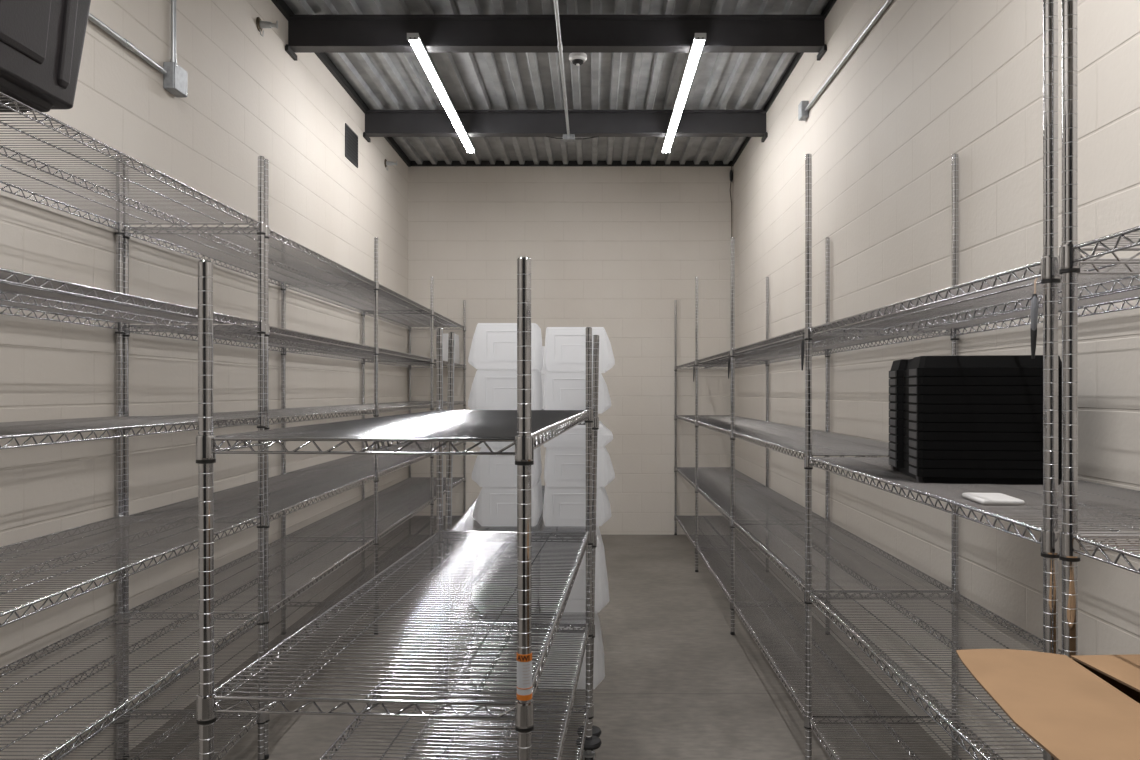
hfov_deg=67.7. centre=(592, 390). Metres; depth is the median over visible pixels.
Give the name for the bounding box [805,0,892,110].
conduit
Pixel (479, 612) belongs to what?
shelf
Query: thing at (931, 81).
wall
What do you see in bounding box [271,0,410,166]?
trim
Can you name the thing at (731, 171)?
hanging cable
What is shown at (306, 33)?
ceiling beam
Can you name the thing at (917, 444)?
plastic tray
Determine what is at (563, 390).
plastic tub
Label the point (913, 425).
plastic tray
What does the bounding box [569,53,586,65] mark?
smoke detector
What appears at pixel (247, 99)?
wall
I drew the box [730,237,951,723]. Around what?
shelving unit
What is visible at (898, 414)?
plastic tray
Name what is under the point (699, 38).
strip light
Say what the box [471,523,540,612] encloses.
plastic tub
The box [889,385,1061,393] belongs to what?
plastic tray
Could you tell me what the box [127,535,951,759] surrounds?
floor
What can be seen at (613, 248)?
wall
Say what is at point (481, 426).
shelf
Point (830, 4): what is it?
trim
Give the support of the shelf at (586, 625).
attached to the rack at (521, 426)
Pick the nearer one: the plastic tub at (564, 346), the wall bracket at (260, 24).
the plastic tub at (564, 346)
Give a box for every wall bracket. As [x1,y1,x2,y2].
[256,17,277,35]
[384,159,396,170]
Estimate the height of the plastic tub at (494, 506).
0.166 m
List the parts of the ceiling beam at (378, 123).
bearing plate, bearing plate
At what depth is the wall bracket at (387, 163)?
7.91 m
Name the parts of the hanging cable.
cord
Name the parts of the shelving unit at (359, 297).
shelf, shelf, shelf, shelf, shelf, shelf, post, post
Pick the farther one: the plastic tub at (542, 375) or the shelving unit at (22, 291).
the plastic tub at (542, 375)
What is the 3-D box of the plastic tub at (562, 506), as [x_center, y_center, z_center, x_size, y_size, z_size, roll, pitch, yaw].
[-0.068,0.490,3.810,0.296,0.166,0.420,0,0,0]
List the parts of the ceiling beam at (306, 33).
bearing plate, bearing plate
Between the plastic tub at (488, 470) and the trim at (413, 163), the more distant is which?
the trim at (413, 163)
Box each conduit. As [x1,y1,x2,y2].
[88,0,176,73]
[554,0,569,136]
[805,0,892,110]
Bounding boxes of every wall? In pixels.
[0,0,407,759]
[408,166,732,534]
[733,0,1139,759]
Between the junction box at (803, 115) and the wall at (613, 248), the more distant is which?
the wall at (613, 248)
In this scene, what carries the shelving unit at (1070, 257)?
on the floor
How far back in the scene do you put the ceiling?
6.57 m
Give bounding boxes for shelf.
[213,410,588,454]
[214,531,588,718]
[319,621,588,759]
[402,704,588,759]
[448,612,584,712]
[450,570,583,632]
[451,497,574,541]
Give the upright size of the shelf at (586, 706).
0.031 m
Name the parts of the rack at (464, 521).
post, post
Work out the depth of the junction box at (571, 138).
7.17 m
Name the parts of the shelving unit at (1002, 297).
post, shelf, shelf, post, shelf, shelf, post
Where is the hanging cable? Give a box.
[730,165,732,236]
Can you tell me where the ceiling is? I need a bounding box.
[284,0,828,163]
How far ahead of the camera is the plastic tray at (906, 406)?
2.41 m
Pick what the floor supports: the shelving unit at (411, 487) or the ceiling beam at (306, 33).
the shelving unit at (411, 487)
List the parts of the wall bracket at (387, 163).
arm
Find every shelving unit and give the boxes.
[0,91,265,759]
[123,159,378,759]
[286,277,433,602]
[365,300,465,550]
[674,300,764,547]
[695,277,825,606]
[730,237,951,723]
[804,0,1139,759]
[1059,0,1139,657]
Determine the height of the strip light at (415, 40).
0.040 m
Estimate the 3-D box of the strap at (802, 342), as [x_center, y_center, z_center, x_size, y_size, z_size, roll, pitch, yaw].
[0.839,-0.158,3.400,0.012,0.153,0.012,0,0,0]
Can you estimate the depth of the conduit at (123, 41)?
3.65 m
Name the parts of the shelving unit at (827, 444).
post, shelf, post, shelf, shelf, shelf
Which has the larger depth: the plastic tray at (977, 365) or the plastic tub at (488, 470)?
the plastic tub at (488, 470)
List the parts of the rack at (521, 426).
post, post, post, post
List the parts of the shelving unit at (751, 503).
post, shelf, shelf, shelf, shelf, post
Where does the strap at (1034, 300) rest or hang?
hanging from the shelving unit at (1002, 297)
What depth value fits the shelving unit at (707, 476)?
8.08 m
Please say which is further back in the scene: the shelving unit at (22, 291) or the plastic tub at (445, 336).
the plastic tub at (445, 336)
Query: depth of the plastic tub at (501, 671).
3.60 m
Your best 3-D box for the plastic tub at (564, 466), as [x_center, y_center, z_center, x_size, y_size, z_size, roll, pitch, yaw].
[-0.062,0.274,3.810,0.314,0.265,0.420,0,0,0]
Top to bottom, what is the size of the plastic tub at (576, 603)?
0.318 m
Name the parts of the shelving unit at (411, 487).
shelf, post, shelf, shelf, shelf, shelf, shelf, post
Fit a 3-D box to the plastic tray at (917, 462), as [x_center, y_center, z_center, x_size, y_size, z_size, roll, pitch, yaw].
[1.155,0.190,2.610,0.400,0.058,0.430,0,0,8]
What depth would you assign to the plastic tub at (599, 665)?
3.60 m
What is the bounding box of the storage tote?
[0,0,90,111]
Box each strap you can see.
[728,354,729,378]
[801,333,803,370]
[1030,278,1037,358]
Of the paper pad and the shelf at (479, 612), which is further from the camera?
the shelf at (479, 612)
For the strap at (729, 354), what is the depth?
5.24 m
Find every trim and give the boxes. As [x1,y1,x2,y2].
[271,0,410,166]
[411,161,731,165]
[732,0,836,165]
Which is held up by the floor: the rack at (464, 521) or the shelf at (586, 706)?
the rack at (464, 521)
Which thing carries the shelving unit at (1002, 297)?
on the floor
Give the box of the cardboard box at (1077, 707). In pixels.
[956,649,1139,759]
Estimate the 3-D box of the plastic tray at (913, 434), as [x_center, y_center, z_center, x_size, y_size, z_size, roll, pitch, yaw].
[1.155,0.111,2.610,0.400,0.058,0.430,0,0,8]
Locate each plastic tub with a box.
[443,334,459,363]
[468,323,542,370]
[468,369,542,409]
[470,606,538,688]
[471,434,541,486]
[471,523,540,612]
[473,478,542,525]
[537,613,604,688]
[539,526,608,612]
[540,346,545,373]
[541,374,544,408]
[543,371,610,413]
[543,421,614,486]
[543,485,610,525]
[544,327,614,372]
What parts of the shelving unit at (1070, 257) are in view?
post, shelf, shelf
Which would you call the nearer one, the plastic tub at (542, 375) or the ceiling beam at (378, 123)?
the plastic tub at (542, 375)
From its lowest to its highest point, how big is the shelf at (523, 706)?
0.031 m
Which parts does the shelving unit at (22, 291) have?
post, shelf, shelf, shelf, shelf, shelf, shelf, post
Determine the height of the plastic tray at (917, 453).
0.058 m
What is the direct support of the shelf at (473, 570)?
attached to the rack at (464, 521)
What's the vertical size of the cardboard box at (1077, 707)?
0.361 m
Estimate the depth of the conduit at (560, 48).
5.52 m
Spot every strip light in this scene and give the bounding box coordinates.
[407,33,474,152]
[662,33,705,152]
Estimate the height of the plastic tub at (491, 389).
0.188 m
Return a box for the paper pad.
[962,493,1024,504]
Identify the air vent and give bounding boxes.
[345,123,357,167]
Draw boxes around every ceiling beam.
[285,15,826,60]
[363,110,767,141]
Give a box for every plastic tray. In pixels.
[889,355,1061,377]
[889,376,1061,385]
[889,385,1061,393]
[889,394,1061,403]
[889,402,1061,412]
[889,410,1061,422]
[889,418,1061,431]
[889,426,1061,440]
[889,433,1061,450]
[889,441,1061,459]
[889,449,1061,469]
[889,457,1061,484]
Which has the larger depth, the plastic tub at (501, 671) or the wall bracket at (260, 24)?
the wall bracket at (260, 24)
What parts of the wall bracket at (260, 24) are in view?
arm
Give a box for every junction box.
[163,62,187,96]
[563,134,574,141]
[798,101,808,120]
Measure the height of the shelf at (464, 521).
0.031 m
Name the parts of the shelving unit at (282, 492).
post, shelf, shelf, shelf, shelf, shelf, post, shelf, post, post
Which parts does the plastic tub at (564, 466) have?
plastic tub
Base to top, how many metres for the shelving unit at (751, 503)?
2.450 m
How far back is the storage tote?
1.98 m
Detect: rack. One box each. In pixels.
[196,257,601,759]
[433,332,600,757]
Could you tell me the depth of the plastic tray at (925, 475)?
2.41 m
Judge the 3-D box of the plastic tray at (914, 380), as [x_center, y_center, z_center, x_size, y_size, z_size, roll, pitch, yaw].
[1.155,-0.046,2.610,0.400,0.058,0.430,0,0,8]
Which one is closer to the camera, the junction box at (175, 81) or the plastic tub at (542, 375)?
the junction box at (175, 81)
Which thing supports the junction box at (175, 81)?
attached to the wall at (247, 99)
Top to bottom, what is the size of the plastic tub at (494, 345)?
0.196 m
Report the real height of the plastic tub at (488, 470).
0.265 m
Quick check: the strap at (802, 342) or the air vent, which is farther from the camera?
the air vent
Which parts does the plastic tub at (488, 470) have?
plastic tub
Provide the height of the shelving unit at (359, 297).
2.450 m
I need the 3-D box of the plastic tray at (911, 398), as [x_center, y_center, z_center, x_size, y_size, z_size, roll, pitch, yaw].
[1.155,0.007,2.610,0.400,0.058,0.430,0,0,8]
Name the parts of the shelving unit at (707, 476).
post, shelf, shelf, shelf, shelf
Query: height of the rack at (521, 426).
1.759 m

